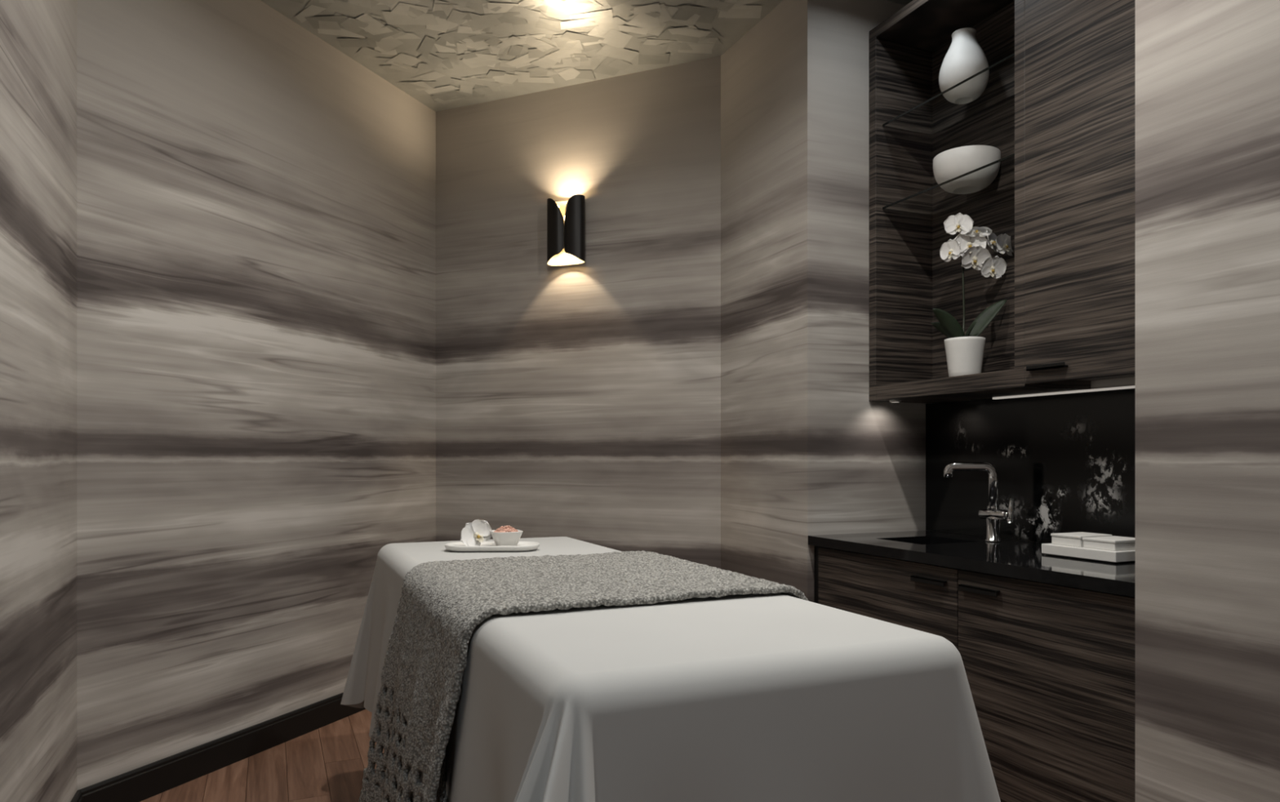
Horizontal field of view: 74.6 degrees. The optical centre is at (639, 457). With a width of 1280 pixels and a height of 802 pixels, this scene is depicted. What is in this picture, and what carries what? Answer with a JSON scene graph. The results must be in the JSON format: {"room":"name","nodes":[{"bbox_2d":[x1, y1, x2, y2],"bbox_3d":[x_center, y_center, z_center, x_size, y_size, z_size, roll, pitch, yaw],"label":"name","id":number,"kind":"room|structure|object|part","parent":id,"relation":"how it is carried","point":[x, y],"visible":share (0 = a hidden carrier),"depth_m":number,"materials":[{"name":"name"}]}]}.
{"room":"massage room","nodes":[
{"label":"massage room","id":0,"kind":"room"},
{"bbox_2d":[0,0,77,801],"bbox_3d":[-0.986,-0.335,0.699,0.100,3.050,4.375,0,0,-24],"label":"wall","id":1,"kind":"structure","parent":0,"point":[38,38],"depth_m":2.25,"materials":[{"name":"paper"}]},
{"bbox_2d":[71,791,83,801],"bbox_3d":[-0.932,1.134,0.723,0.018,0.112,4.375,0,0,-24],"label":"baseboard","id":2,"kind":"structure","parent":1,"relation":"attached to","point":[77,797],"depth_m":2.69,"materials":[{"name":"black paint"}]},
{"bbox_2d":[77,0,435,790],"bbox_3d":[-1.507,-0.335,3.637,0.100,3.050,1.936,0,0,22],"label":"wall","id":3,"kind":"structure","parent":0,"point":[256,202],"depth_m":3.29,"materials":[{"name":"paper"}]},
{"bbox_2d":[77,693,365,801],"bbox_3d":[-1.452,1.134,3.615,0.018,0.112,1.936,0,0,22],"label":"baseboard","id":4,"kind":"structure","parent":3,"relation":"attached to","point":[140,784],"depth_m":3.19,"materials":[{"name":"black paint"}]},
{"bbox_2d":[140,709,386,801],"bbox_3d":[0.201,1.250,1.974,3.360,0.120,6.050,0,0,-24],"label":"floor","id":5,"kind":"structure","parent":0,"point":[327,763],"depth_m":3.17,"materials":[{"name":"brown wood"}]},
{"bbox_2d":[813,546,959,650],"bbox_3d":[1.074,0.764,3.033,0.582,0.852,0.752,0,0,-24],"label":"base cabinet","id":6,"kind":"object","parent":5,"relation":"on","point":[917,596],"depth_m":2.85,"materials":[{"name":"brown wood"}]},
{"bbox_3d":[0.692,0.764,3.257,0.016,0.852,0.034,0,0,-24],"label":"filler strip","id":7,"kind":"part","parent":6,"relation":"part of","materials":[{"name":"brown wood"}]},
{"bbox_3d":[0.920,0.393,2.681,0.016,0.018,0.147,0,0,-24],"label":"handle","id":8,"kind":"part","parent":6,"relation":"part of","materials":[{"name":"black metal"}]},
{"bbox_2d":[808,530,1135,597],"bbox_3d":[1.191,0.320,2.762,0.587,0.035,1.344,0,0,-24],"label":"countertop","id":9,"kind":"structure","parent":6,"relation":"on","point":[1022,560],"depth_m":2.60,"materials":[{"name":"black stone"}]},
{"bbox_2d":[943,462,1013,542],"bbox_3d":[1.226,0.159,3.044,0.236,0.286,0.078,0,0,24],"label":"tap","id":10,"kind":"object","parent":9,"relation":"on","point":[993,515],"visible":1,"depth_m":3.01,"materials":[{"name":"silver metal"}]},
{"bbox_3d":[1.199,0.102,3.046,0.184,0.172,0.038,0,0,16],"label":"spout","id":11,"kind":"part","parent":10,"relation":"part of","materials":[{"name":"silver metal"}]},
{"bbox_3d":[1.311,0.185,2.976,0.026,0.089,0.026,0,0,-38],"label":"lever","id":12,"kind":"part","parent":10,"relation":"part of","materials":[{"name":"silver metal"}]},
{"bbox_2d":[1041,543,1135,563],"bbox_3d":[1.377,0.285,2.535,0.165,0.034,0.252,0,0,-24],"label":"tray","id":13,"kind":"object","parent":9,"relation":"on","point":[1084,553],"visible":0.66,"depth_m":2.46,"materials":[{"name":"ceramic"}]},
{"bbox_2d":[1050,532,1112,547],"bbox_3d":[1.358,0.251,2.585,0.139,0.033,0.106,0,0,-24],"label":"flat box","id":14,"kind":"object","parent":13,"relation":"on","point":[1075,539],"visible":0.79,"depth_m":2.56,"materials":[{"name":"white cardboard"}]},
{"bbox_3d":[1.358,0.239,2.585,0.139,0.008,0.106,0,0,-24],"label":"lid","id":15,"kind":"part","parent":14,"relation":"part of","materials":[{"name":"white cardboard"}]},
{"bbox_2d":[1082,536,1135,551],"bbox_3d":[1.403,0.253,2.483,0.139,0.030,0.107,0,0,-24],"label":"flat box","id":16,"kind":"object","parent":13,"relation":"on","point":[1105,543],"visible":0.81,"depth_m":2.44,"materials":[{"name":"white cardboard"}]},
{"bbox_3d":[1.403,0.242,2.483,0.139,0.008,0.107,0,0,-24],"label":"lid","id":17,"kind":"part","parent":16,"relation":"part of","materials":[{"name":"white cardboard"}]},
{"bbox_2d":[958,569,1135,801],"bbox_3d":[1.345,0.764,2.419,0.582,0.852,0.592,0,0,-24],"label":"base cabinet","id":18,"kind":"object","parent":5,"relation":"on","point":[1050,669],"visible":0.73,"depth_m":2.26,"materials":[{"name":"brown wood"}]},
{"bbox_3d":[1.004,0.393,2.490,0.016,0.018,0.147,0,0,-24],"label":"handle","id":19,"kind":"part","parent":18,"relation":"part of","materials":[{"name":"black metal"}]},
{"bbox_3d":[-0.188,0.748,2.199,0.714,0.884,2.029,0,0,-24],"label":"massage table","id":20,"kind":"object","parent":5,"relation":"on","visible":0},
{"bbox_2d":[358,551,808,801],"bbox_3d":[-0.156,0.611,2.070,0.979,0.670,0.827,0,0,-24],"label":"throw blanket","id":21,"kind":"object","parent":20,"relation":"on","point":[441,604],"visible":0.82,"depth_m":1.87,"materials":[{"name":"fabric"}]},
{"bbox_2d":[340,537,1000,801],"bbox_3d":[-0.218,0.599,2.096,1.111,0.596,2.473,0,0,-24],"label":"sheet","id":22,"kind":"object","parent":20,"relation":"on","point":[769,697],"visible":0.64,"depth_m":1.31,"materials":[{"name":"white fabric"}]},
{"bbox_2d":[444,541,539,551],"bbox_3d":[-0.481,0.290,2.739,0.306,0.020,0.150,0,0,-2],"label":"serving tray","id":23,"kind":"object","parent":22,"relation":"on","point":[456,546],"visible":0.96,"depth_m":2.67,"materials":[{"name":"white ceramic"}]},
{"bbox_2d":[460,519,491,546],"bbox_3d":[-0.531,0.249,2.731,0.104,0.096,0.032,0,0,-10],"label":"bloom","id":24,"kind":"object","parent":23,"relation":"on","point":[477,531],"visible":0.94,"depth_m":2.74,"materials":[{"name":"white plant"}]},
{"bbox_2d":[489,525,523,546],"bbox_3d":[-0.436,0.254,2.740,0.099,0.069,0.099,0,0,-24],"label":"salt bowl","id":25,"kind":"object","parent":23,"relation":"on","point":[507,535],"visible":0.98,"depth_m":2.71,"materials":[{"name":"white ceramic"}]},
{"bbox_2d":[435,56,720,568],"bbox_3d":[-0.343,-0.335,4.247,1.600,3.050,0.100,0,0,23],"label":"wall","id":26,"kind":"structure","parent":0,"point":[580,402],"depth_m":4.16,"materials":[{"name":"paper"}]},
{"bbox_2d":[546,194,585,266],"bbox_3d":[-0.362,-1.120,4.146,0.200,0.320,0.100,0,0,23],"label":"wall sconce","id":27,"kind":"object","parent":26,"relation":"attached to","point":[566,220],"visible":1,"depth_m":4.11,"materials":[{"name":"black metal"}]},
{"bbox_2d":[260,0,912,111],"bbox_3d":[0.201,-1.907,1.974,3.360,0.107,6.050,0,0,-24],"label":"ceiling","id":28,"kind":"structure","parent":0,"point":[445,55],"depth_m":3.70,"materials":[{"name":"paper"}]},
{"bbox_2d":[720,0,807,598],"bbox_3d":[0.557,-0.335,3.593,0.100,3.050,0.684,0,0,-24],"label":"wall","id":29,"kind":"structure","parent":0,"point":[764,73],"depth_m":3.53,"materials":[{"name":"paper"}]},
{"bbox_2d":[807,0,927,602],"bbox_3d":[0.950,-0.335,3.447,0.700,3.050,0.100,0,0,-24],"label":"wall","id":30,"kind":"structure","parent":0,"point":[866,460],"depth_m":3.33,"materials":[{"name":"paper"}]},
{"bbox_2d":[927,377,1135,543],"bbox_3d":[1.517,-0.335,2.905,0.100,3.050,1.348,0,0,-24],"label":"wall","id":31,"kind":"structure","parent":0,"point":[1130,381],"depth_m":2.74,"materials":[{"name":"paper"}]},
{"bbox_2d":[869,0,1135,403],"bbox_3d":[1.322,-0.967,2.819,0.324,1.496,1.344,0,0,-24],"label":"upper cabinet","id":32,"kind":"object","parent":31,"relation":"attached to","point":[1055,95],"depth_m":2.84,"materials":[{"name":"brown wood"}]},
{"bbox_2d":[888,400,901,402],"bbox_3d":[1.001,-0.222,3.294,0.044,0.009,0.044,0,0,-24],"label":"puck light","id":33,"kind":"object","parent":32,"relation":"attached to","point":[890,401],"visible":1,"depth_m":3.28,"materials":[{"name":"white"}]},
{"bbox_3d":[1.068,-0.971,3.419,0.304,1.488,0.042,0,0,-24],"label":"panel","id":34,"kind":"part","parent":32,"relation":"part of","materials":[{"name":"brown wood"}]},
{"bbox_3d":[1.335,-1.694,2.813,0.304,0.042,1.281,0,0,-24],"label":"panel","id":35,"kind":"part","parent":32,"relation":"part of","materials":[{"name":"brown wood"}]},
{"bbox_2d":[882,155,1014,216],"bbox_3d":[1.222,-0.996,3.093,0.254,0.008,0.677,0,0,-24],"label":"glass shelf","id":36,"kind":"object","parent":32,"relation":"attached to","point":[995,180],"depth_m":3.14,"materials":[{"name":"clear glass"}]},
{"bbox_2d":[884,55,1014,136],"bbox_3d":[1.222,-1.326,3.093,0.254,0.008,0.677,0,0,-24],"label":"glass shelf","id":37,"kind":"object","parent":32,"relation":"attached to","point":[991,89],"depth_m":3.14,"materials":[{"name":"clear glass"}]},
{"bbox_2d":[938,27,988,92],"bbox_3d":[1.204,-1.454,3.123,0.175,0.250,0.175,0,0,-24],"label":"bottle vase","id":38,"kind":"object","parent":32,"relation":"on","point":[965,58],"visible":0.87,"depth_m":3.07,"materials":[{"name":"white ceramic"}]},
{"bbox_2d":[933,145,1000,184],"bbox_3d":[1.217,-1.062,3.133,0.237,0.124,0.237,0,0,-24],"label":"round bowl","id":39,"kind":"object","parent":32,"relation":"on","point":[949,164],"visible":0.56,"depth_m":3.04,"materials":[{"name":"white ceramic"}]},
{"bbox_2d":[931,213,1013,377],"bbox_3d":[1.233,-0.595,3.115,0.318,0.613,0.146,0,0,0],"label":"potted orchid","id":40,"kind":"object","parent":32,"relation":"in","point":[964,352],"visible":0.98,"depth_m":3.08,"materials":[{"name":"white plant"}]},
{"bbox_3d":[1.138,-0.748,3.081,0.020,0.037,0.024,-7,1,-30],"label":"flower","id":41,"kind":"part","parent":40,"relation":"part of","materials":[{"name":"white plant"}]},
{"bbox_3d":[1.166,-0.842,3.074,0.026,0.041,0.022,3,-8,16],"label":"flower","id":42,"kind":"part","parent":40,"relation":"part of","materials":[{"name":"white plant"}]},
{"bbox_3d":[1.205,-0.364,3.116,0.143,0.152,0.143,0,0,-24],"label":"pot","id":43,"kind":"part","parent":40,"relation":"part of","materials":[{"name":"white ceramic"}]},
{"bbox_3d":[1.208,-0.770,3.075,0.030,0.047,0.025,3,3,11],"label":"flower","id":44,"kind":"part","parent":40,"relation":"part of","materials":[{"name":"white plant"}]},
{"bbox_3d":[1.229,-0.717,3.081,0.025,0.049,0.021,0,0,18],"label":"flower","id":45,"kind":"part","parent":40,"relation":"part of","materials":[{"name":"white plant"}]},
{"bbox_3d":[1.268,-0.637,3.115,0.150,0.432,0.008,0,0,1],"label":"stem","id":46,"kind":"part","parent":40,"relation":"part of","materials":[{"name":"green plant"}]},
{"bbox_3d":[1.294,-0.683,3.080,0.025,0.040,0.021,5,21,-8],"label":"flower","id":47,"kind":"part","parent":40,"relation":"part of","materials":[{"name":"white plant"}]},
{"bbox_3d":[1.342,-0.769,3.074,0.025,0.040,0.021,5,-12,-8],"label":"flower","id":48,"kind":"part","parent":40,"relation":"part of","materials":[{"name":"white plant"}]},
{"bbox_3d":[1.467,-0.980,2.871,0.016,1.385,1.281,0,0,-24],"label":"panel","id":49,"kind":"part","parent":32,"relation":"part of","materials":[{"name":"brown wood"}]},
{"bbox_3d":[1.222,-0.257,3.071,0.304,0.060,0.718,0,0,-24],"label":"panel","id":50,"kind":"part","parent":32,"relation":"part of","materials":[{"name":"brown wood"}]},
{"bbox_3d":[1.255,-0.281,2.592,0.018,0.015,0.140,0,0,-24],"label":"handle","id":51,"kind":"part","parent":32,"relation":"part of","materials":[{"name":"black metal"}]},
{"bbox_3d":[1.521,-0.223,2.722,0.016,0.007,0.946,0,0,-24],"label":"light strip","id":52,"kind":"part","parent":32,"relation":"part of","materials":[{"name":"white plastic"}]},
{"bbox_3d":[1.349,-0.953,2.426,0.021,1.436,0.560,0,0,-24],"label":"door","id":53,"kind":"part","parent":32,"relation":"part of","materials":[{"name":"brown wood"}]},
{"bbox_3d":[1.490,-0.272,2.489,0.282,0.030,0.563,0,0,-24],"label":"panel","id":54,"kind":"part","parent":32,"relation":"part of","materials":[{"name":"brown wood"}]},
{"bbox_2d":[925,388,1135,543],"bbox_3d":[1.465,0.038,2.882,0.012,0.526,1.344,0,0,-24],"label":"backsplash","id":55,"kind":"structure","parent":31,"relation":"attached to","point":[1066,462],"depth_m":2.98,"materials":[{"name":"black stone"}]},
{"bbox_2d":[1135,0,1279,801],"bbox_3d":[1.749,-0.335,0.892,0.100,3.050,2.522,0,0,-24],"label":"wall","id":56,"kind":"structure","parent":0,"point":[1207,72],"depth_m":1.87,"materials":[{"name":"paper"}]}
]}

